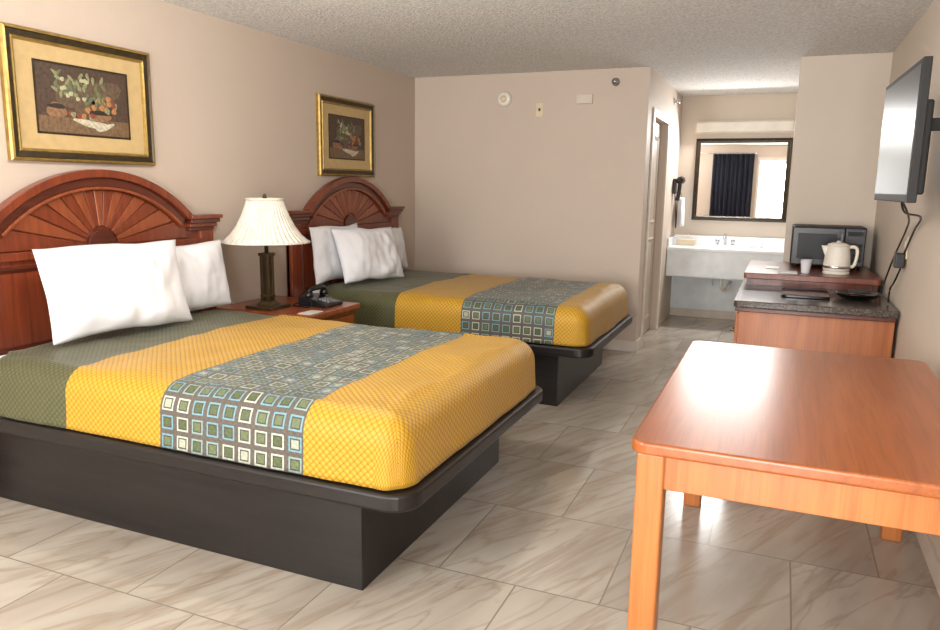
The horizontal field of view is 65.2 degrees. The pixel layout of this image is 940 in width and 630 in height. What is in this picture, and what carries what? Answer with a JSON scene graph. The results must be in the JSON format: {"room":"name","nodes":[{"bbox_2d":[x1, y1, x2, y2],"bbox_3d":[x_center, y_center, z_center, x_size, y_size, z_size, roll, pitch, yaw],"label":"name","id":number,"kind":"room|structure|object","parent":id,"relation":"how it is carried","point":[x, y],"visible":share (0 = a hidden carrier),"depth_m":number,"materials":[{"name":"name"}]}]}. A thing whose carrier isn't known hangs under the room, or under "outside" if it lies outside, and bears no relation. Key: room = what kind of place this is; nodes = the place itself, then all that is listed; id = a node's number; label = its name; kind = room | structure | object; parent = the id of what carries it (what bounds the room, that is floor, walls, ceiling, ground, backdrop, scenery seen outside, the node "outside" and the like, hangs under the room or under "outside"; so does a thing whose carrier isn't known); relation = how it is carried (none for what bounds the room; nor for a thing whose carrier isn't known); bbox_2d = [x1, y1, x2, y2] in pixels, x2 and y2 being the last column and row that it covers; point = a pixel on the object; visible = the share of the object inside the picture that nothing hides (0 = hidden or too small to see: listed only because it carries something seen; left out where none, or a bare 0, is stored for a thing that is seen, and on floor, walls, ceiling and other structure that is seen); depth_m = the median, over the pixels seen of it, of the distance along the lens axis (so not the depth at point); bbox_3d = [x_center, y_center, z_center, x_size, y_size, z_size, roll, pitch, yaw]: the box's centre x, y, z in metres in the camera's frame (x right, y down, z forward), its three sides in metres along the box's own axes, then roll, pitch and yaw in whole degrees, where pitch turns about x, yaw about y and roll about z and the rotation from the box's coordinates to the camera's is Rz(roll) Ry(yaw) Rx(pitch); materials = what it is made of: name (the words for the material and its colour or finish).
{"room":"hotel room","nodes":[
{"label":"hotel room","id":0,"kind":"room"},
{"bbox_2d":[0,0,414,306],"bbox_3d":[-2.023,-0.470,3.749,0.120,2.400,7.620,5,11,22],"label":"wall","id":1,"kind":"structure","parent":0,"point":[234,105],"depth_m":4.69,"materials":[{"name":"beige paint"}]},
{"bbox_2d":[0,21,155,165],"bbox_3d":[-1.920,-1.064,3.670,0.034,0.600,0.840,5,11,22],"label":"framed painting","id":2,"kind":"object","parent":1,"relation":"attached to","point":[69,99],"visible":1,"depth_m":3.61,"materials":[{"name":"gold metal"}]},
{"bbox_2d":[315,93,374,176],"bbox_3d":[-0.977,-1.414,5.877,0.034,0.600,0.820,5,11,22],"label":"framed painting","id":3,"kind":"object","parent":1,"relation":"attached to","point":[345,128],"visible":1,"depth_m":5.83,"materials":[{"name":"gold metal"}]},
{"bbox_2d":[0,315,939,629],"bbox_3d":[-0.087,0.883,3.436,4.145,0.100,11.340,5,11,22],"label":"floor","id":4,"kind":"structure","parent":0,"point":[542,540],"depth_m":2.78,"materials":[{"name":"tile"}]},
{"bbox_2d":[0,169,222,355],"bbox_3d":[-1.892,-0.014,3.848,0.092,1.468,1.684,5,11,22],"label":"headboard","id":5,"kind":"object","parent":4,"relation":"on","point":[88,206],"visible":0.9,"depth_m":3.58,"materials":[{"name":"brown wood"}]},
{"bbox_2d":[0,309,542,590],"bbox_3d":[-0.890,0.466,3.478,2.145,0.685,1.530,5,11,22],"label":"bed","id":6,"kind":"object","parent":4,"relation":"on","point":[319,449],"visible":0.98,"depth_m":2.87,"materials":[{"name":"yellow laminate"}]},
{"bbox_2d":[32,239,192,344],"bbox_3d":[-1.697,-0.132,3.580,0.240,0.428,0.744,7,12,32],"label":"pillow","id":7,"kind":"object","parent":6,"relation":"on","point":[92,289],"visible":1,"depth_m":3.45,"materials":[{"name":"white fabric"}]},
{"bbox_2d":[176,240,231,310],"bbox_3d":[-1.620,-0.201,4.095,0.183,0.393,0.700,6,11,27],"label":"pillow","id":8,"kind":"object","parent":6,"relation":"on","point":[202,270],"visible":0.44,"depth_m":4.17,"materials":[{"name":"white fabric"}]},
{"bbox_2d":[0,309,535,490],"bbox_3d":[-0.844,0.261,3.422,2.002,0.261,1.508,5,11,22],"label":"bedspread","id":9,"kind":"object","parent":6,"relation":"on","point":[342,406],"depth_m":2.88,"materials":[{"name":"fabric"}]},
{"bbox_2d":[217,296,359,323],"bbox_3d":[-1.167,0.249,4.826,0.723,0.635,0.590,5,11,22],"label":"nightstand","id":10,"kind":"object","parent":4,"relation":"on","point":[345,312],"visible":0.12,"depth_m":4.67,"materials":[{"name":"brown wood"}]},
{"bbox_2d":[221,194,310,310],"bbox_3d":[-1.275,-0.399,4.603,0.537,0.715,0.537,-3,11,-22],"label":"table lamp","id":11,"kind":"object","parent":10,"relation":"on","point":[264,221],"visible":1,"depth_m":4.45,"materials":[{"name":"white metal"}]},
{"bbox_2d":[298,310,322,314],"bbox_3d":[-0.976,-0.016,4.501,0.090,0.004,0.140,5,11,22],"label":"pad","id":12,"kind":"object","parent":10,"relation":"on","point":[310,312],"visible":1,"depth_m":4.49,"materials":[{"name":"white paper"}]},
{"bbox_2d":[292,285,341,307],"bbox_3d":[-0.994,-0.129,4.780,0.254,0.130,0.257,5,11,22],"label":"telephone","id":13,"kind":"object","parent":10,"relation":"on","point":[311,299],"visible":1,"depth_m":4.73,"materials":[{"name":"black plastic"}]},
{"bbox_2d":[304,291,313,297],"bbox_3d":[-1.034,-0.134,4.717,0.060,0.040,0.060,5,11,22],"label":"telephone handset","id":14,"kind":"object","parent":13,"relation":"on","point":[309,294],"depth_m":4.70,"materials":[{"name":"black plastic"}]},
{"bbox_2d":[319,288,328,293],"bbox_3d":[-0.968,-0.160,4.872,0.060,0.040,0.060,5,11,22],"label":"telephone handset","id":15,"kind":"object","parent":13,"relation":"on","point":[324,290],"depth_m":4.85,"materials":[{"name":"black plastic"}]},
{"bbox_2d":[286,177,404,297],"bbox_3d":[-0.966,-0.382,6.009,0.092,1.468,1.684,5,11,22],"label":"headboard","id":16,"kind":"object","parent":4,"relation":"on","point":[343,201],"visible":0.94,"depth_m":5.70,"materials":[{"name":"brown wood"}]},
{"bbox_2d":[313,270,631,405],"bbox_3d":[0.048,0.093,5.667,2.145,0.685,1.470,5,11,22],"label":"bed","id":17,"kind":"object","parent":4,"relation":"on","point":[567,326],"visible":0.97,"depth_m":5.02,"materials":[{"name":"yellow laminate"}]},
{"bbox_2d":[309,223,357,284],"bbox_3d":[-1.005,-0.474,5.573,0.151,0.422,0.651,5,11,24],"label":"pillow","id":18,"kind":"object","parent":17,"relation":"on","point":[326,261],"visible":0.49,"depth_m":5.36,"materials":[{"name":"white fabric"}]},
{"bbox_2d":[331,227,404,283],"bbox_3d":[-0.770,-0.467,5.621,0.242,0.405,0.669,9,13,40],"label":"pillow","id":19,"kind":"object","parent":17,"relation":"on","point":[363,254],"visible":1,"depth_m":5.49,"materials":[{"name":"white fabric"}]},
{"bbox_2d":[392,227,407,268],"bbox_3d":[-0.708,-0.547,6.204,0.185,0.373,0.682,5,11,20],"label":"pillow","id":20,"kind":"object","parent":17,"relation":"on","point":[398,234],"visible":0.21,"depth_m":6.32,"materials":[{"name":"white fabric"}]},
{"bbox_2d":[323,270,627,346],"bbox_3d":[0.096,-0.112,5.611,2.004,0.262,1.447,5,11,22],"label":"bedspread","id":21,"kind":"object","parent":17,"relation":"on","point":[537,312],"depth_m":5.05,"materials":[{"name":"fabric"}]},
{"bbox_2d":[627,341,939,629],"bbox_3d":[1.124,0.630,2.530,0.905,0.750,1.465,5,11,22],"label":"wooden table","id":22,"kind":"object","parent":4,"relation":"on","point":[850,437],"visible":1,"depth_m":2.03,"materials":[{"name":"brown wood"}]},
{"bbox_2d":[730,278,898,357],"bbox_3d":[2.248,0.199,4.986,0.872,0.778,1.695,5,11,22],"label":"dresser","id":23,"kind":"object","parent":4,"relation":"on","point":[763,317],"visible":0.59,"depth_m":4.21,"materials":[{"name":"orange wood"}]},
{"bbox_2d":[781,287,829,299],"bbox_3d":[2.085,-0.136,4.578,0.270,0.018,0.380,5,11,22],"label":"tray","id":24,"kind":"object","parent":23,"relation":"on","point":[807,293],"visible":1,"depth_m":4.50,"materials":[{"name":"brown wood"}]},
{"bbox_2d":[744,260,881,291],"bbox_3d":[2.409,-0.285,5.240,0.820,0.090,0.960,5,11,22],"label":"shelf","id":25,"kind":"object","parent":23,"relation":"on","point":[756,272],"visible":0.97,"depth_m":4.90,"materials":[{"name":"brown wood"}]},
{"bbox_2d":[766,266,779,268],"bbox_3d":[2.167,-0.340,5.257,0.090,0.004,0.140,5,11,22],"label":"notepad","id":26,"kind":"object","parent":25,"relation":"on","point":[769,267],"visible":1,"depth_m":5.24,"materials":[{"name":"white paper"}]},
{"bbox_2d":[778,270,796,273],"bbox_3d":[2.141,-0.289,4.958,0.120,0.007,0.120,5,11,22],"label":"notepad","id":27,"kind":"object","parent":25,"relation":"on","point":[779,271],"visible":1,"depth_m":4.92,"materials":[{"name":"white paper"}]},
{"bbox_2d":[801,260,811,273],"bbox_3d":[2.255,-0.322,4.936,0.072,0.083,0.072,5,11,22],"label":"paper cup","id":28,"kind":"object","parent":25,"relation":"on","point":[805,265],"visible":1,"depth_m":4.91,"materials":[{"name":"white paper"}]},
{"bbox_2d":[789,224,866,269],"bbox_3d":[2.610,-0.504,5.383,0.475,0.296,0.395,5,11,22],"label":"microwave","id":29,"kind":"object","parent":25,"relation":"on","point":[807,240],"visible":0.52,"depth_m":5.25,"materials":[{"name":"black plastic"}]},
{"bbox_2d":[822,241,858,274],"bbox_3d":[2.472,-0.388,4.931,0.177,0.222,0.178,-3,11,-22],"label":"electric kettle","id":30,"kind":"object","parent":25,"relation":"on","point":[836,261],"visible":1,"depth_m":4.88,"materials":[{"name":"beige plastic"}]},
{"bbox_2d":[833,289,882,300],"bbox_3d":[2.324,-0.124,4.412,0.268,0.058,0.268,5,11,22],"label":"serving dish","id":31,"kind":"object","parent":23,"relation":"on","point":[851,294],"visible":1,"depth_m":4.38,"materials":[{"name":"black plastic"}]},
{"bbox_2d":[415,67,652,341],"bbox_3d":[0.491,-0.957,6.719,2.170,2.400,0.120,5,11,22],"label":"wall","id":32,"kind":"structure","parent":0,"point":[509,191],"depth_m":6.57,"materials":[{"name":"beige paint"}]},
{"bbox_2d":[497,91,511,106],"bbox_3d":[0.303,-1.924,6.544,0.136,0.136,0.044,5,11,22],"label":"smoke detector","id":33,"kind":"object","parent":32,"relation":"attached to","point":[504,99],"visible":1,"depth_m":6.53,"materials":[{"name":"white plastic"}]},
{"bbox_2d":[500,95,506,101],"bbox_3d":[0.296,-1.921,6.528,0.060,0.060,0.008,5,11,22],"label":"vent","id":34,"kind":"object","parent":33,"relation":"attached to","point":[503,98],"depth_m":6.53,"materials":[{"name":"beige plastic"}]},
{"bbox_2d":[536,103,543,116],"bbox_3d":[0.610,-1.801,6.447,0.070,0.120,0.020,5,11,22],"label":"light switch","id":35,"kind":"object","parent":32,"relation":"attached to","point":[539,106],"visible":1,"depth_m":6.45,"materials":[{"name":"beige plastic"}]},
{"bbox_2d":[576,94,592,103],"bbox_3d":[0.979,-1.847,6.280,0.140,0.080,0.022,5,11,22],"label":"thermostat","id":36,"kind":"object","parent":32,"relation":"attached to","point":[581,98],"visible":1,"depth_m":6.27,"materials":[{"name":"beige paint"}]},
{"bbox_2d":[612,78,619,85],"bbox_3d":[1.213,-1.951,6.140,0.070,0.070,0.059,5,11,22],"label":"sprinkler","id":37,"kind":"object","parent":32,"relation":"attached to","point":[616,81],"visible":1,"depth_m":6.15,"materials":[{"name":"metal"}]},
{"bbox_2d":[603,339,634,351],"bbox_3d":[0.454,0.191,6.857,2.158,0.090,0.012,5,11,22],"label":"baseboard","id":38,"kind":"structure","parent":32,"relation":"attached to","point":[621,345],"depth_m":6.49,"materials":[{"name":"paint"}]},
{"bbox_2d":[635,337,640,351],"bbox_3d":[1.500,0.261,6.553,0.012,0.090,0.229,5,11,22],"label":"baseboard","id":39,"kind":"structure","parent":32,"relation":"attached to","point":[638,342],"depth_m":6.50,"materials":[{"name":"paint"}]},
{"bbox_2d":[640,107,655,345],"bbox_3d":[1.575,-0.752,6.515,0.015,2.100,0.070,5,11,22],"label":"door frame","id":40,"kind":"structure","parent":32,"relation":"attached to","point":[654,108],"depth_m":6.48,"materials":[{"name":"paint"}]},
{"bbox_2d":[160,0,933,95],"bbox_3d":[0.261,-1.702,3.728,4.145,0.100,9.740,5,11,22],"label":"ceiling","id":41,"kind":"structure","parent":0,"point":[699,47],"depth_m":4.74,"materials":[{"name":"paint"}]},
{"bbox_2d":[638,69,655,338],"bbox_3d":[1.493,-0.897,6.464,0.120,2.400,0.180,5,11,22],"label":"wall","id":42,"kind":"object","parent":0,"point":[654,71],"visible":0.21,"depth_m":6.38,"materials":[{"name":"beige paint"}]},
{"bbox_2d":[654,72,669,123],"bbox_3d":[1.703,-1.974,6.742,0.120,0.370,0.820,5,11,22],"label":"wall","id":43,"kind":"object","parent":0,"point":[662,88],"visible":0.5,"depth_m":6.70,"materials":[{"name":"beige paint"}]},
{"bbox_2d":[656,109,668,123],"bbox_3d":[1.763,-1.820,6.742,0.015,0.070,0.820,5,11,22],"label":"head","id":44,"kind":"object","parent":43,"relation":"attached to","point":[660,115],"visible":0.85,"depth_m":6.71},
{"bbox_2d":[649,85,682,329],"bbox_3d":[2.042,-1.115,7.745,0.120,2.400,1.000,5,11,22],"label":"wall","id":45,"kind":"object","parent":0,"point":[674,111],"visible":0.71,"depth_m":7.50,"materials":[{"name":"beige paint"}]},
{"bbox_2d":[643,122,660,333],"bbox_3d":[1.676,-0.797,6.979,0.040,2.010,0.766,5,11,22],"label":"door","id":46,"kind":"structure","parent":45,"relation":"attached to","point":[657,126],"depth_m":7.13,"materials":[{"name":"paint"}]},
{"bbox_2d":[644,237,653,319],"bbox_3d":[1.688,-0.335,7.038,0.012,0.800,0.560,5,11,22],"label":"panel","id":47,"kind":"object","parent":46,"relation":"attached to","point":[650,238],"visible":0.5,"depth_m":7.25,"materials":[{"name":"paint"}]},
{"bbox_2d":[649,135,658,223],"bbox_3d":[1.701,-1.261,6.875,0.012,0.820,0.560,5,11,22],"label":"panel","id":48,"kind":"object","parent":46,"relation":"attached to","point":[656,138],"visible":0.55,"depth_m":7.09,"materials":[{"name":"paint"}]},
{"bbox_2d":[655,117,670,329],"bbox_3d":[1.921,-0.890,7.323,0.015,2.100,0.070,5,11,22],"label":"door frame","id":49,"kind":"structure","parent":45,"relation":"attached to","point":[668,126],"depth_m":7.30,"materials":[{"name":"paint"}]},
{"bbox_2d":[672,176,684,227],"bbox_3d":[2.219,-1.201,7.841,0.117,0.554,0.190,5,11,22],"label":"hair dryer","id":50,"kind":"object","parent":45,"relation":"attached to","point":[680,180],"visible":1,"depth_m":7.79,"materials":[{"name":"black plastic"}]},
{"bbox_2d":[669,93,797,314],"bbox_3d":[3.059,-1.131,7.923,1.855,2.400,0.120,5,11,22],"label":"wall","id":51,"kind":"structure","parent":0,"point":[780,105],"depth_m":7.89,"materials":[{"name":"beige paint"}]},
{"bbox_2d":[676,193,684,225],"bbox_3d":[2.287,-1.157,8.007,0.106,0.380,0.260,5,11,22],"label":"hand towel","id":52,"kind":"object","parent":51,"relation":"hanging from","point":[681,203],"visible":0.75,"depth_m":7.93,"materials":[{"name":"fabric"}]},
{"bbox_2d":[670,307,735,319],"bbox_3d":[3.077,0.022,8.038,1.723,0.090,0.012,5,11,22],"label":"baseboard","id":53,"kind":"structure","parent":51,"relation":"attached to","point":[674,311],"depth_m":8.22,"materials":[{"name":"paint"}]},
{"bbox_2d":[666,235,784,311],"bbox_3d":[2.973,-0.385,7.717,1.731,0.820,0.549,5,11,22],"label":"countertop","id":54,"kind":"structure","parent":51,"relation":"attached to","point":[692,269],"depth_m":7.79,"materials":[{"name":"stone"}]},
{"bbox_2d":[676,234,695,245],"bbox_3d":[2.363,-0.826,8.031,0.200,0.118,0.120,5,11,22],"label":"tissue box","id":55,"kind":"object","parent":54,"relation":"on","point":[686,240],"visible":1,"depth_m":7.99,"materials":[{"name":"beige cardboard"}]},
{"bbox_2d":[666,275,741,279],"bbox_3d":[2.971,-0.394,7.709,1.727,0.020,0.465,5,11,22],"label":"shelf","id":56,"kind":"object","parent":54,"relation":"attached to","point":[731,277],"depth_m":7.61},
{"bbox_2d":[712,279,731,291],"bbox_3d":[2.716,-0.346,7.946,0.204,0.170,0.287,5,11,22],"label":"drain pipe","id":57,"kind":"object","parent":54,"relation":"attached to","point":[720,280],"visible":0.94,"depth_m":7.85,"materials":[{"name":"white plastic"}]},
{"bbox_2d":[702,245,745,248],"bbox_3d":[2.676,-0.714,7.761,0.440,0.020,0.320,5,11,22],"label":"basin","id":58,"kind":"object","parent":54,"relation":"in","point":[703,246],"depth_m":7.77,"materials":[{"name":"ceramic"}]},
{"bbox_2d":[715,234,734,245],"bbox_3d":[2.727,-0.800,7.867,0.204,0.136,0.182,5,11,22],"label":"faucet","id":59,"kind":"object","parent":54,"relation":"on","point":[724,236],"visible":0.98,"depth_m":7.89,"materials":[{"name":"metal"}]},
{"bbox_2d":[749,239,754,247],"bbox_3d":[2.988,-0.760,7.796,0.066,0.090,0.066,5,11,22],"label":"drinking glass","id":60,"kind":"object","parent":54,"relation":"on","point":[751,241],"visible":1,"depth_m":7.77,"materials":[{"name":"white glass"}]},
{"bbox_2d":[757,239,762,247],"bbox_3d":[3.061,-0.754,7.766,0.066,0.090,0.066,5,11,22],"label":"drinking glass","id":61,"kind":"object","parent":54,"relation":"on","point":[759,241],"visible":1,"depth_m":7.74,"materials":[{"name":"white glass"}]},
{"bbox_2d":[674,235,784,247],"bbox_3d":[3.082,-0.780,7.895,1.731,0.100,0.019,5,11,22],"label":"backsplash","id":62,"kind":"structure","parent":51,"relation":"attached to","point":[700,240],"depth_m":7.96,"materials":[{"name":"stone"}]},
{"bbox_2d":[691,138,792,222],"bbox_3d":[2.893,-1.441,7.855,0.960,0.870,0.035,5,11,22],"label":"mirror","id":63,"kind":"object","parent":51,"relation":"attached to","point":[736,179],"visible":1,"depth_m":7.85,"materials":[{"name":"black mirror"}]},
{"bbox_2d":[695,119,794,133],"bbox_3d":[2.888,-1.983,7.730,1.010,0.140,0.100,5,11,22],"label":"vanity light","id":64,"kind":"object","parent":51,"relation":"attached to","point":[762,125],"visible":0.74,"depth_m":7.70,"materials":[{"name":"paint"}]},
{"bbox_2d":[783,52,892,268],"bbox_3d":[2.755,-0.731,5.632,0.605,2.400,0.120,5,11,22],"label":"wall partition","id":65,"kind":"structure","parent":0,"point":[841,98],"depth_m":5.48,"materials":[{"name":"beige paint"}]},
{"bbox_2d":[870,0,939,557],"bbox_3d":[2.096,-0.308,3.179,0.120,2.400,9.740,5,11,22],"label":"wall","id":66,"kind":"structure","parent":0,"point":[915,293],"depth_m":3.72,"materials":[{"name":"beige paint"}]},
{"bbox_2d":[893,236,908,267],"bbox_3d":[2.343,-0.343,3.998,0.055,0.170,0.080,5,11,22],"label":"wall outlet","id":67,"kind":"object","parent":66,"relation":"attached to","point":[899,258],"visible":0.99,"depth_m":3.97,"materials":[{"name":"beige plastic"}]},
{"bbox_2d":[874,56,939,302],"bbox_3d":[2.082,-0.523,3.565,0.236,1.116,1.858,5,11,22],"label":"television","id":68,"kind":"object","parent":66,"relation":"attached to","point":[908,122],"visible":0.94,"depth_m":2.90,"materials":[{"name":"black plastic"}]},
{"bbox_2d":[915,532,939,596],"bbox_3d":[1.774,0.921,2.832,0.012,0.090,6.240,5,11,22],"label":"baseboard","id":69,"kind":"structure","parent":66,"relation":"attached to","point":[929,551],"depth_m":2.79,"materials":[{"name":"paint"}]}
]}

